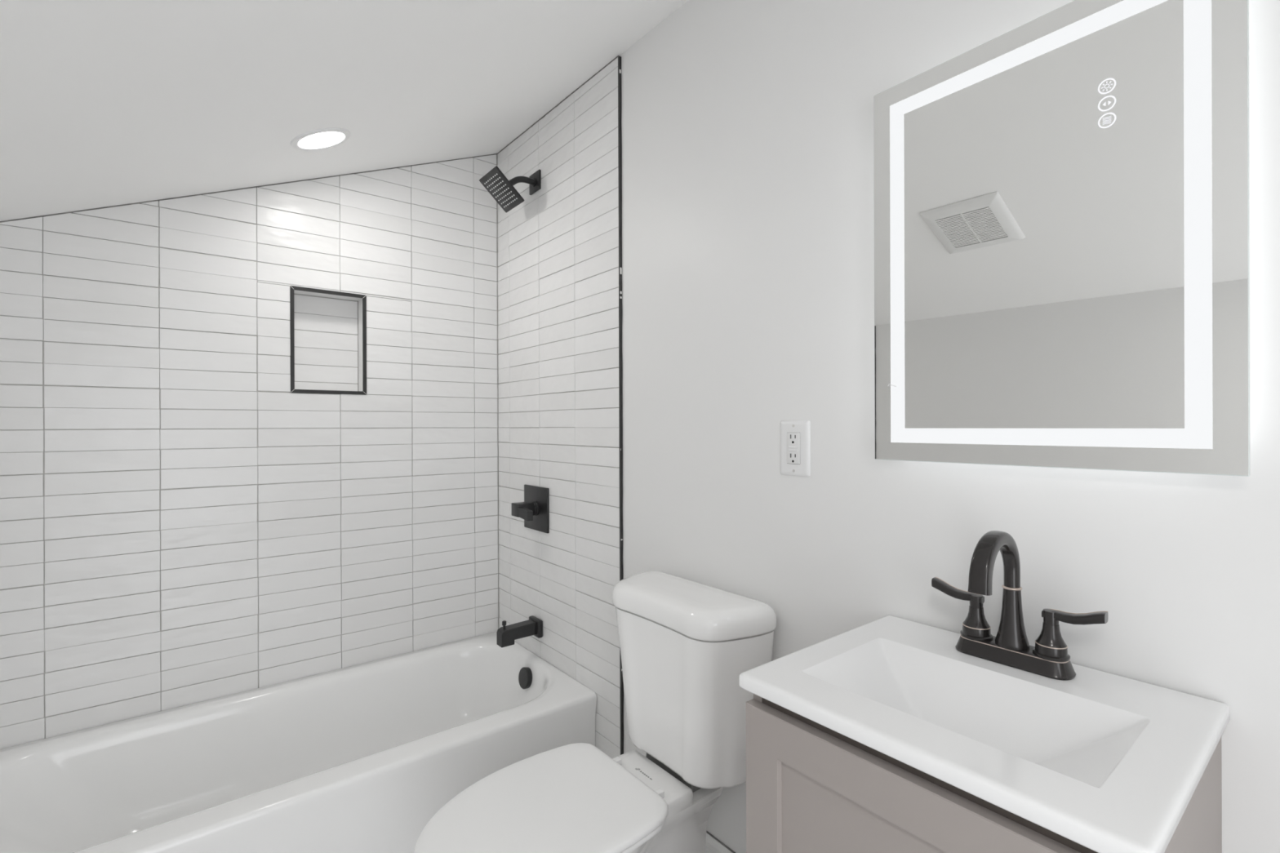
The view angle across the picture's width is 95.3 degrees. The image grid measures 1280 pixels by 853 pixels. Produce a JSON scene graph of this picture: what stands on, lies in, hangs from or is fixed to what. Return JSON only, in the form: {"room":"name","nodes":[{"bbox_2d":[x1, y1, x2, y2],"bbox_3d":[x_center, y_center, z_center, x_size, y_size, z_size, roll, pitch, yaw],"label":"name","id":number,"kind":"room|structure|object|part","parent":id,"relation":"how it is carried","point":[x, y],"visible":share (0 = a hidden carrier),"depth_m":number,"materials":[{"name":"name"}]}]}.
{"room":"bathroom","nodes":[
{"label":"bathroom","id":0,"kind":"room"},
{"bbox_2d":[0,154,499,749],"bbox_3d":[-1.240,0.001,1.998,1.783,2.403,0.162,0,0,-38],"label":"wall","id":1,"kind":"structure","parent":0,"point":[249,439],"depth_m":1.86,"materials":[{"name":"tile"}]},
{"bbox_2d":[0,55,619,222],"bbox_3d":[-0.939,-0.803,1.602,1.569,0.651,0.852,0,0,-38],"label":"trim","id":2,"kind":"structure","parent":1,"relation":"attached to","point":[557,105],"depth_m":1.89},
{"bbox_3d":[-1.079,-0.293,2.028,0.237,0.358,0.008,0,0,-38],"label":"niche trim","id":3,"kind":"part","parent":1,"relation":"part of","materials":[{"name":"black metal"}]},
{"bbox_2d":[0,0,688,221],"bbox_3d":[-0.285,-0.816,0.773,1.763,0.879,3.350,0,0,-38],"label":"ceiling","id":4,"kind":"structure","parent":0,"point":[104,103],"depth_m":1.33,"materials":[{"name":"white paint"}]},
{"bbox_2d":[289,127,351,150],"bbox_3d":[-0.913,-0.822,1.670,0.152,0.065,0.164,0,0,-38],"label":"recessed light","id":5,"kind":"object","parent":4,"relation":"in","point":[322,138],"visible":1,"depth_m":1.66,"materials":[{"name":"white plastic"}]},
{"bbox_2d":[497,0,1279,852],"bbox_3d":[0.437,0.016,1.220,0.121,2.362,3.154,0,0,-38],"label":"wall","id":6,"kind":"structure","parent":0,"point":[747,126],"depth_m":1.29,"materials":[{"name":"white paint"}]},
{"bbox_2d":[479,165,541,213],"bbox_3d":[-0.457,-0.862,2.092,0.193,0.147,0.141,0,0,-38],"label":"shower fixture","id":7,"kind":"object","parent":6,"relation":"attached to","point":[502,189],"visible":1,"depth_m":2.08,"materials":[{"name":"black metal"}]},
{"bbox_3d":[-0.435,-0.881,2.112,0.125,0.068,0.032,0,0,-38],"label":"arm","id":8,"kind":"part","parent":7,"relation":"part of","materials":[{"name":"black metal"}]},
{"bbox_3d":[-0.387,-0.900,2.152,0.008,0.070,0.077,0,0,-38],"label":"wall plate","id":9,"kind":"part","parent":7,"relation":"part of","materials":[{"name":"black metal"}]},
{"bbox_2d":[496,615,542,647],"bbox_3d":[-0.436,0.732,2.105,0.154,0.084,0.078,0,0,-38],"label":"tub spout","id":10,"kind":"object","parent":6,"relation":"attached to","point":[506,636],"visible":1,"depth_m":2.08,"materials":[{"name":"black metal"}]},
{"bbox_3d":[-0.482,0.705,2.069,0.015,0.030,0.015,0,0,-38],"label":"diverter knob","id":11,"kind":"part","parent":10,"relation":"part of","materials":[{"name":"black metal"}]},
{"bbox_2d":[511,484,549,533],"bbox_3d":[-0.415,0.301,2.125,0.094,0.162,0.180,0,0,-38],"label":"shower valve","id":12,"kind":"object","parent":6,"relation":"attached to","point":[535,509],"visible":1,"depth_m":2.11,"materials":[{"name":"black metal"}]},
{"bbox_3d":[-0.425,0.300,2.112,0.064,0.046,0.054,0,0,-38],"label":"handle","id":13,"kind":"part","parent":12,"relation":"part of","materials":[{"name":"black metal"}]},
{"bbox_3d":[-0.408,0.307,2.062,0.024,0.044,0.073,0,0,-41],"label":"lever","id":14,"kind":"part","parent":12,"relation":"part of","materials":[{"name":"black metal"}]},
{"bbox_3d":[-0.321,0.035,2.086,0.009,2.329,0.845,0,0,-38],"label":"tile panel","id":15,"kind":"part","parent":6,"relation":"part of","materials":[{"name":"white tile"}]},
{"bbox_2d":[617,56,623,755],"bbox_3d":[-0.057,0.043,1.752,0.009,2.302,0.009,0,0,-38],"label":"trim","id":16,"kind":"structure","parent":6,"relation":"attached to","point":[620,86],"depth_m":1.75,"materials":[{"name":"black metal"}]},
{"bbox_2d":[705,832,732,852],"bbox_3d":[0.208,1.111,1.418,0.014,0.174,0.832,0,0,-38],"label":"baseboard","id":17,"kind":"structure","parent":6,"relation":"attached to","point":[712,846],"depth_m":1.44,"materials":[{"name":"white paint"}]},
{"bbox_2d":[706,831,735,852],"bbox_3d":[0.214,1.024,1.418,0.006,0.001,0.824,0,0,-38],"label":"trim","id":18,"kind":"structure","parent":6,"relation":"attached to","point":[707,832],"depth_m":1.44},
{"bbox_2d":[780,420,810,476],"bbox_3d":[0.332,0.047,1.259,0.010,0.119,0.076,0,0,-38],"label":"wall outlet","id":19,"kind":"object","parent":6,"relation":"attached to","point":[795,435],"visible":1,"depth_m":1.25,"materials":[{"name":"white plastic"}]},
{"bbox_2d":[786,432,799,464],"bbox_3d":[0.331,0.047,1.258,0.004,0.067,0.033,0,0,-38],"label":"receptacle","id":20,"kind":"object","parent":19,"relation":"attached to","point":[793,438],"depth_m":1.25,"materials":[{"name":"white plastic"}]},
{"bbox_2d":[873,0,1249,476],"bbox_3d":[0.596,-0.276,0.901,0.039,0.674,0.482,0,0,-38],"label":"mirror","id":21,"kind":"object","parent":6,"relation":"attached to","point":[1062,199],"visible":1,"depth_m":0.84,"materials":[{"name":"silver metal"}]},
{"bbox_3d":[-0.278,1.230,0.775,1.763,0.060,3.350,0,0,-38],"label":"floor","id":22,"kind":"structure","parent":0,"visible":0},
{"bbox_2d":[0,631,596,852],"bbox_3d":[-0.968,1.024,1.647,1.556,0.353,0.721,0,0,-38],"label":"bathtub","id":23,"kind":"object","parent":22,"relation":"on","point":[358,758],"visible":0.87,"depth_m":1.66,"materials":[{"name":"white ceramic"}]},
{"bbox_2d":[413,570,776,852],"bbox_3d":[-0.100,0.792,1.224,0.711,0.812,0.428,0,0,-38],"label":"toilet","id":24,"kind":"object","parent":22,"relation":"on","point":[686,645],"visible":0.98,"depth_m":1.24,"materials":[{"name":"white ceramic"}]},
{"bbox_3d":[-0.208,0.769,1.156,0.458,0.018,0.364,0,0,-38],"label":"seat lid","id":25,"kind":"part","parent":24,"relation":"part of","materials":[{"name":"white plastic"}]},
{"bbox_3d":[-0.207,0.786,1.157,0.450,0.014,0.356,0,0,-38],"label":"seat","id":26,"kind":"part","parent":24,"relation":"part of","materials":[{"name":"white plastic"}]},
{"bbox_3d":[-0.122,0.997,1.218,0.646,0.404,0.354,0,0,-38],"label":"bowl","id":27,"kind":"part","parent":24,"relation":"part of","materials":[{"name":"white ceramic"}]},
{"bbox_3d":[0.100,0.414,1.383,0.196,0.057,0.428,0,0,-38],"label":"tank lid","id":28,"kind":"part","parent":24,"relation":"part of","materials":[{"name":"white ceramic"}]},
{"bbox_3d":[0.103,0.614,1.385,0.191,0.333,0.417,0,0,-38],"label":"tank","id":29,"kind":"part","parent":24,"relation":"part of","materials":[{"name":"white ceramic"}]},
{"bbox_2d":[745,693,1222,852],"bbox_3d":[0.449,0.787,0.794,0.408,0.822,0.442,0,0,-38],"label":"vanity cabinet","id":30,"kind":"object","parent":22,"relation":"on","point":[811,787],"visible":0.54,"depth_m":0.71,"materials":[{"name":"grey paint"}]},
{"bbox_3d":[0.297,0.748,0.674,0.006,0.593,0.330,0,0,-38],"label":"door panel","id":31,"kind":"part","parent":30,"relation":"part of","materials":[{"name":"grey paint"}]},
{"bbox_3d":[0.296,0.748,0.673,0.018,0.702,0.440,0,0,-38],"label":"door","id":32,"kind":"part","parent":30,"relation":"part of","materials":[{"name":"grey paint"}]},
{"bbox_2d":[739,614,1230,852],"bbox_3d":[0.444,0.406,0.789,0.412,0.106,0.456,0,0,-38],"label":"sink","id":33,"kind":"object","parent":30,"relation":"in","point":[1102,762],"visible":0.91,"depth_m":0.73,"materials":[{"name":"white ceramic"}]},
{"bbox_2d":[931,530,1108,680],"bbox_3d":[0.521,0.252,0.847,0.152,0.201,0.228,0,0,-38],"label":"bathroom faucet","id":34,"kind":"object","parent":33,"relation":"on","point":[1050,658],"visible":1,"depth_m":0.85,"materials":[{"name":"black metal"}]},
{"bbox_3d":[0.509,0.267,0.936,0.019,0.035,0.073,0,0,-44],"label":"lever","id":35,"kind":"part","parent":34,"relation":"part of","materials":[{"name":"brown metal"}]},
{"bbox_3d":[0.528,0.306,0.916,0.044,0.046,0.044,0,0,-38],"label":"handle","id":36,"kind":"part","parent":34,"relation":"part of","materials":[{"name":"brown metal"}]},
{"bbox_3d":[0.514,0.197,0.842,0.135,0.092,0.027,0,0,-38],"label":"spout","id":37,"kind":"part","parent":34,"relation":"part of","materials":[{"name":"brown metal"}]},
{"bbox_3d":[0.559,0.340,0.877,0.054,0.024,0.156,0,0,-38],"label":"plate","id":38,"kind":"part","parent":34,"relation":"part of","materials":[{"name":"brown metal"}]},
{"bbox_3d":[0.590,0.306,0.838,0.044,0.046,0.044,0,0,-38],"label":"handle","id":39,"kind":"part","parent":34,"relation":"part of","materials":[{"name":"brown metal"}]},
{"bbox_3d":[0.607,0.268,0.817,0.020,0.032,0.073,0,0,-38],"label":"lever","id":40,"kind":"part","parent":34,"relation":"part of","materials":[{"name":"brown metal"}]}
]}

